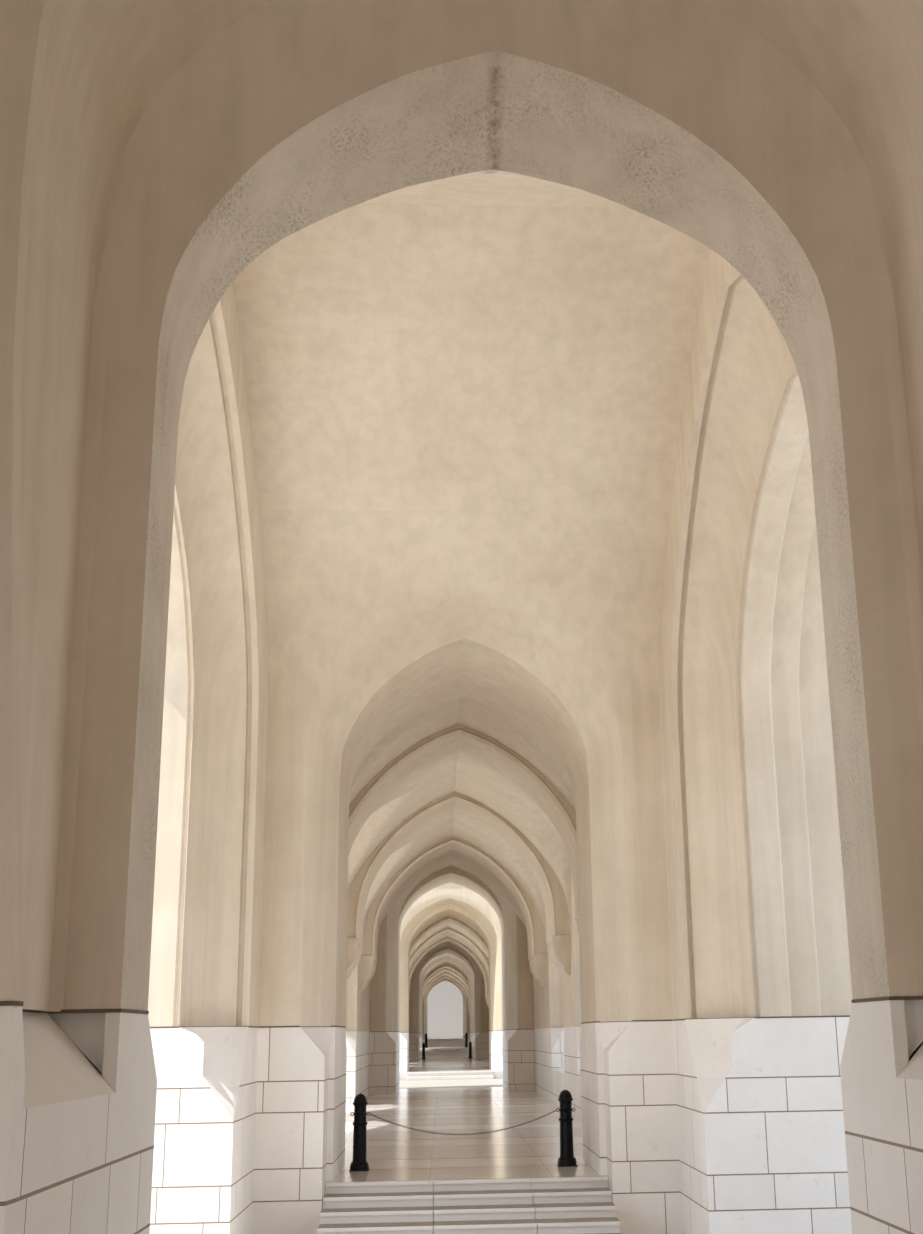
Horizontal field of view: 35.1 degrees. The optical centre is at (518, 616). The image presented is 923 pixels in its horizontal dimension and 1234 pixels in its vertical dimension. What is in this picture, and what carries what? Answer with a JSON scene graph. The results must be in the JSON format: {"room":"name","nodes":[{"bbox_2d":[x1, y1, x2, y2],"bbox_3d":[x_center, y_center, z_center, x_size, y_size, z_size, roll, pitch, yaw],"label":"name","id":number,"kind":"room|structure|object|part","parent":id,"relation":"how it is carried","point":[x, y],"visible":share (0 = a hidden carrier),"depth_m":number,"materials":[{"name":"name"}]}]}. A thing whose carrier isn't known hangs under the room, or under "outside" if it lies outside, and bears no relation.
{"room":"arched stone arcade","nodes":[
{"label":"arched stone arcade","id":0,"kind":"room"},
{"bbox_2d":[148,282,268,1233],"bbox_3d":[-3.128,0.584,11.594,1.158,9.450,11.400,0,-16,-3],"label":"arch","id":1,"kind":"object","parent":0,"point":[204,979],"visible":0.34,"depth_m":14.41,"materials":[{"name":"paint"}]},
{"bbox_2d":[345,963,369,1105],"bbox_3d":[-4.333,5.356,29.224,1.700,8.900,22.100,0,-16,-3],"label":"wall","id":2,"kind":"structure","parent":0,"point":[357,1025],"depth_m":33.36,"materials":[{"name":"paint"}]},
{"bbox_2d":[428,982,462,1037],"bbox_3d":[-6.734,34.383,132.698,12.000,7.780,0.400,0,-16,-3],"label":"wall","id":3,"kind":"structure","parent":0,"point":[445,1000],"depth_m":132.09,"materials":[{"name":"white paint"}]},
{"bbox_2d":[426,967,466,991],"bbox_3d":[-5.457,27.721,108.478,4.400,2.680,29.940,0,-16,-3],"label":"ceiling","id":4,"kind":"structure","parent":0,"point":[443,967],"depth_m":109.00,"materials":[{"name":"paint"}]},
{"bbox_2d":[423,968,468,989],"bbox_3d":[-5.196,26.624,103.546,4.521,3.830,1.600,0,-16,-3],"label":"rib","id":5,"kind":"object","parent":4,"relation":"attached to","point":[443,969],"visible":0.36,"depth_m":103.16,"materials":[{"name":"paint"}]},
{"bbox_2d":[423,964,468,983],"bbox_3d":[-4.857,24.781,97.114,4.521,3.830,1.600,0,-16,-3],"label":"rib","id":6,"kind":"object","parent":4,"relation":"attached to","point":[445,965],"visible":0.29,"depth_m":96.76,"materials":[{"name":"paint"}]},
{"bbox_2d":[423,975,469,1015],"bbox_3d":[-5.869,30.285,116.315,4.521,3.830,1.600,0,-16,-3],"label":"rib","id":7,"kind":"object","parent":4,"relation":"attached to","point":[444,976],"visible":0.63,"depth_m":115.86,"materials":[{"name":"paint"}]},
{"bbox_2d":[423,972,469,1001],"bbox_3d":[-5.540,28.496,110.075,4.521,3.830,1.600,0,-16,-3],"label":"rib","id":8,"kind":"object","parent":4,"relation":"attached to","point":[443,973],"visible":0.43,"depth_m":109.67,"materials":[{"name":"paint"}]},
{"bbox_2d":[419,1046,473,1053],"bbox_3d":[-4.351,26.036,87.651,5.000,0.300,10.230,0,-16,-3],"label":"floor","id":9,"kind":"structure","parent":0,"point":[462,1046],"depth_m":86.56,"materials":[{"name":"stone"}]},
{"bbox_2d":[423,1038,469,1046],"bbox_3d":[-4.646,27.235,93.229,2.990,0.490,1.330,0,-16,-3],"label":"stone steps","id":10,"kind":"structure","parent":9,"relation":"on","point":[430,1042],"depth_m":93.30,"materials":[{"name":"stone"}]},
{"bbox_2d":[465,1033,467,1046],"bbox_3d":[-3.288,26.494,91.393,0.231,0.840,0.224,0,-16,-3],"label":"bollard","id":11,"kind":"object","parent":9,"relation":"on","point":[466,1034],"visible":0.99,"depth_m":91.32,"materials":[{"name":"black metal"}]},
{"bbox_2d":[423,1038,469,1039],"bbox_3d":[-5.517,31.870,109.744,5.000,0.300,33.180,0,-16,-3],"label":"floor","id":12,"kind":"structure","parent":0,"point":[423,1038],"depth_m":102.86,"materials":[{"name":"stone"}]},
{"bbox_2d":[423,979,469,1037],"bbox_3d":[-6.258,32.801,123.698,4.400,5.700,3.008,0,-16,-3],"label":"archway","id":13,"kind":"object","parent":12,"relation":"on","point":[466,1018],"visible":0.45,"depth_m":122.73,"materials":[{"name":"paint"}]},
{"bbox_2d":[419,953,473,1047],"bbox_3d":[-4.596,24.029,92.187,4.400,6.200,3.508,0,-16,-3],"label":"archway","id":14,"kind":"object","parent":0,"point":[446,958],"visible":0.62,"depth_m":91.48,"materials":[{"name":"paint"}]},
{"bbox_2d":[409,917,487,974],"bbox_3d":[-3.246,15.695,66.524,4.400,2.680,22.540,0,-16,-3],"label":"ceiling","id":15,"kind":"structure","parent":0,"point":[448,924],"depth_m":68.46,"materials":[{"name":"paint"}]},
{"bbox_2d":[409,916,487,954],"bbox_3d":[-2.818,13.690,58.424,4.521,3.830,1.600,0,-16,-3],"label":"rib","id":16,"kind":"object","parent":15,"relation":"attached to","point":[480,939],"visible":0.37,"depth_m":58.09,"materials":[{"name":"paint"}]},
{"bbox_2d":[409,937,488,1006],"bbox_3d":[-3.476,17.267,70.904,4.521,3.830,1.600,0,-16,-3],"label":"rib","id":17,"kind":"object","parent":15,"relation":"attached to","point":[477,960],"visible":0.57,"depth_m":70.45,"materials":[{"name":"paint"}]},
{"bbox_2d":[409,927,488,976],"bbox_3d":[-3.142,15.451,64.568,4.521,3.830,1.600,0,-16,-3],"label":"rib","id":18,"kind":"object","parent":15,"relation":"attached to","point":[470,942],"visible":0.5,"depth_m":64.20,"materials":[{"name":"paint"}]},
{"bbox_2d":[400,1057,502,1080],"bbox_3d":[-3.205,20.325,65.912,5.000,0.300,32.430,0,-16,-3],"label":"floor","id":19,"kind":"structure","parent":0,"point":[459,1064],"depth_m":59.73,"materials":[{"name":"stone"}]},
{"bbox_2d":[422,1043,425,1058],"bbox_3d":[-5.144,23.430,78.737,0.231,0.840,0.224,0,-16,-3],"label":"bollard","id":20,"kind":"object","parent":19,"relation":"on","point":[423,1044],"visible":1,"depth_m":78.67,"materials":[{"name":"black metal"}]},
{"bbox_2d":[419,1048,473,1057],"bbox_3d":[-4.061,24.568,82.150,4.380,0.510,1.330,0,-16,-3],"label":"stone steps","id":21,"kind":"structure","parent":19,"relation":"on","point":[463,1052],"depth_m":81.98,"materials":[{"name":"stone"}]},
{"bbox_2d":[409,946,488,1059],"bbox_3d":[-3.889,20.420,78.781,4.400,6.650,3.708,0,-16,-3],"label":"archway","id":22,"kind":"object","parent":19,"relation":"on","point":[481,1009],"visible":0.48,"depth_m":77.12,"materials":[{"name":"paint"}]},
{"bbox_2d":[400,883,502,1071],"bbox_3d":[-2.567,13.357,53.689,4.400,6.900,3.508,0,-16,-3],"label":"archway","id":23,"kind":"object","parent":19,"relation":"on","point":[449,899],"visible":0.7,"depth_m":52.77,"materials":[{"name":"beige paint"}]},
{"bbox_2d":[468,1042,471,1057],"bbox_3d":[-2.627,23.425,78.871,0.231,0.840,0.224,0,-16,-3],"label":"bollard","id":24,"kind":"object","parent":19,"relation":"on","point":[470,1043],"visible":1,"depth_m":78.82,"materials":[{"name":"black metal"}]},
{"bbox_2d":[348,697,575,945],"bbox_3d":[-1.292,5.072,29.466,4.400,2.680,22.140,0,-16,-3],"label":"ceiling","id":25,"kind":"structure","parent":0,"point":[458,772],"depth_m":26.94,"materials":[{"name":"paint"}]},
{"bbox_2d":[359,836,546,990],"bbox_3d":[-1.594,7.030,35.190,4.521,3.830,1.600,0,-16,-3],"label":"rib","id":26,"kind":"object","parent":25,"relation":"attached to","point":[537,948],"visible":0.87,"depth_m":34.60,"materials":[{"name":"paint"}]},
{"bbox_2d":[346,792,570,979],"bbox_3d":[-1.260,5.214,28.854,4.521,3.830,1.600,0,-16,-3],"label":"rib","id":27,"kind":"object","parent":25,"relation":"attached to","point":[558,931],"visible":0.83,"depth_m":28.33,"materials":[{"name":"paint"}]},
{"bbox_2d":[348,724,578,932],"bbox_3d":[-0.931,3.425,22.614,4.521,3.830,1.600,0,-16,-3],"label":"rib","id":28,"kind":"object","parent":25,"relation":"attached to","point":[468,741],"visible":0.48,"depth_m":22.46,"materials":[{"name":"paint"}]},
{"bbox_2d":[325,1079,606,1210],"bbox_3d":[-1.452,11.057,32.674,12.000,0.300,35.930,0,-16,-3],"label":"floor","id":29,"kind":"structure","parent":0,"point":[532,1149],"depth_m":22.17,"materials":[{"name":"tile"}]},
{"bbox_2d":[349,1093,369,1171],"bbox_3d":[-1.836,5.947,16.843,0.231,0.840,0.224,0,-16,-3],"label":"bollard","id":30,"kind":"object","parent":29,"relation":"on","point":[359,1162],"visible":1,"depth_m":16.78,"materials":[{"name":"black metal"}]},
{"bbox_3d":[-1.834,6.067,16.809,0.172,0.410,0.172,0,-16,-3],"label":"post","id":31,"kind":"part","parent":30,"relation":"part of","materials":[{"name":"black metal"}]},
{"bbox_2d":[370,1110,555,1134],"bbox_3d":[-0.644,5.879,16.925,2.176,0.264,0.022,0,-16,-3],"label":"chain","id":32,"kind":"object","parent":30,"relation":"attached to","point":[555,1110],"visible":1,"depth_m":16.90,"materials":[{"name":"metal"}]},
{"bbox_2d":[406,1071,493,1080],"bbox_3d":[-2.375,15.792,50.173,2.990,0.260,0.530,0,-16,-3],"label":"stone steps","id":33,"kind":"structure","parent":29,"relation":"on","point":[466,1074],"depth_m":50.17,"materials":[{"name":"stone"}]},
{"bbox_2d":[369,863,534,1093],"bbox_3d":[-1.924,9.862,41.496,4.400,6.900,3.708,0,-16,-3],"label":"archway","id":34,"kind":"object","parent":29,"relation":"on","point":[517,977],"visible":0.6,"depth_m":39.86,"materials":[{"name":"paint"}]},
{"bbox_2d":[556,1090,577,1166],"bbox_3d":[0.551,5.943,16.970,0.231,0.840,0.224,0,-16,-3],"label":"bollard","id":35,"kind":"object","parent":29,"relation":"on","point":[566,1159],"visible":1,"depth_m":16.90,"materials":[{"name":"black metal"}]},
{"bbox_3d":[0.553,6.063,16.936,0.172,0.410,0.172,0,-16,-3],"label":"post","id":36,"kind":"part","parent":35,"relation":"part of","materials":[{"name":"black metal"}]},
{"bbox_2d":[233,174,708,511],"bbox_3d":[-0.415,-2.839,12.718,4.520,1.700,6.475,0,-16,-3],"label":"ceiling","id":37,"kind":"structure","parent":0,"point":[475,342],"depth_m":14.30,"materials":[{"name":"paint"}]},
{"bbox_2d":[533,874,581,1118],"bbox_3d":[1.359,5.346,29.527,0.900,8.900,22.100,0,-16,-3],"label":"wall","id":38,"kind":"structure","parent":0,"point":[557,1006],"depth_m":32.89,"materials":[{"name":"paint"}]},
{"bbox_2d":[658,248,852,1233],"bbox_3d":[3.088,0.573,11.925,2.508,9.450,11.400,0,-16,-3],"label":"arch","id":39,"kind":"object","parent":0,"point":[761,988],"visible":0.52,"depth_m":14.51,"materials":[{"name":"paint"}]},
{"bbox_3d":[0.099,3.196,3.255,5.000,0.300,26.000,0,-16,-3],"label":"floor","id":40,"kind":"structure","parent":0,"visible":0},
{"bbox_2d":[0,0,922,1233],"bbox_3d":[-0.042,-0.135,5.803,4.400,7.550,5.152,0,-16,-3],"label":"archway","id":41,"kind":"object","parent":40,"relation":"on","point":[151,151],"visible":1,"depth_m":6.32,"materials":[{"name":"paint"}]},
{"bbox_2d":[252,511,681,1233],"bbox_3d":[-0.606,2.984,16.503,4.400,7.450,4.017,0,-16,-3],"label":"archway","id":42,"kind":"object","parent":40,"relation":"on","point":[548,620],"visible":1,"depth_m":16.11,"materials":[{"name":"paint"}]},
{"bbox_2d":[317,1176,619,1233],"bbox_3d":[-0.510,6.066,14.791,2.990,0.560,1.410,0,-16,-3],"label":"stone steps","id":43,"kind":"structure","parent":40,"relation":"on","point":[561,1205],"depth_m":14.95,"materials":[{"name":"stone"}]}
]}

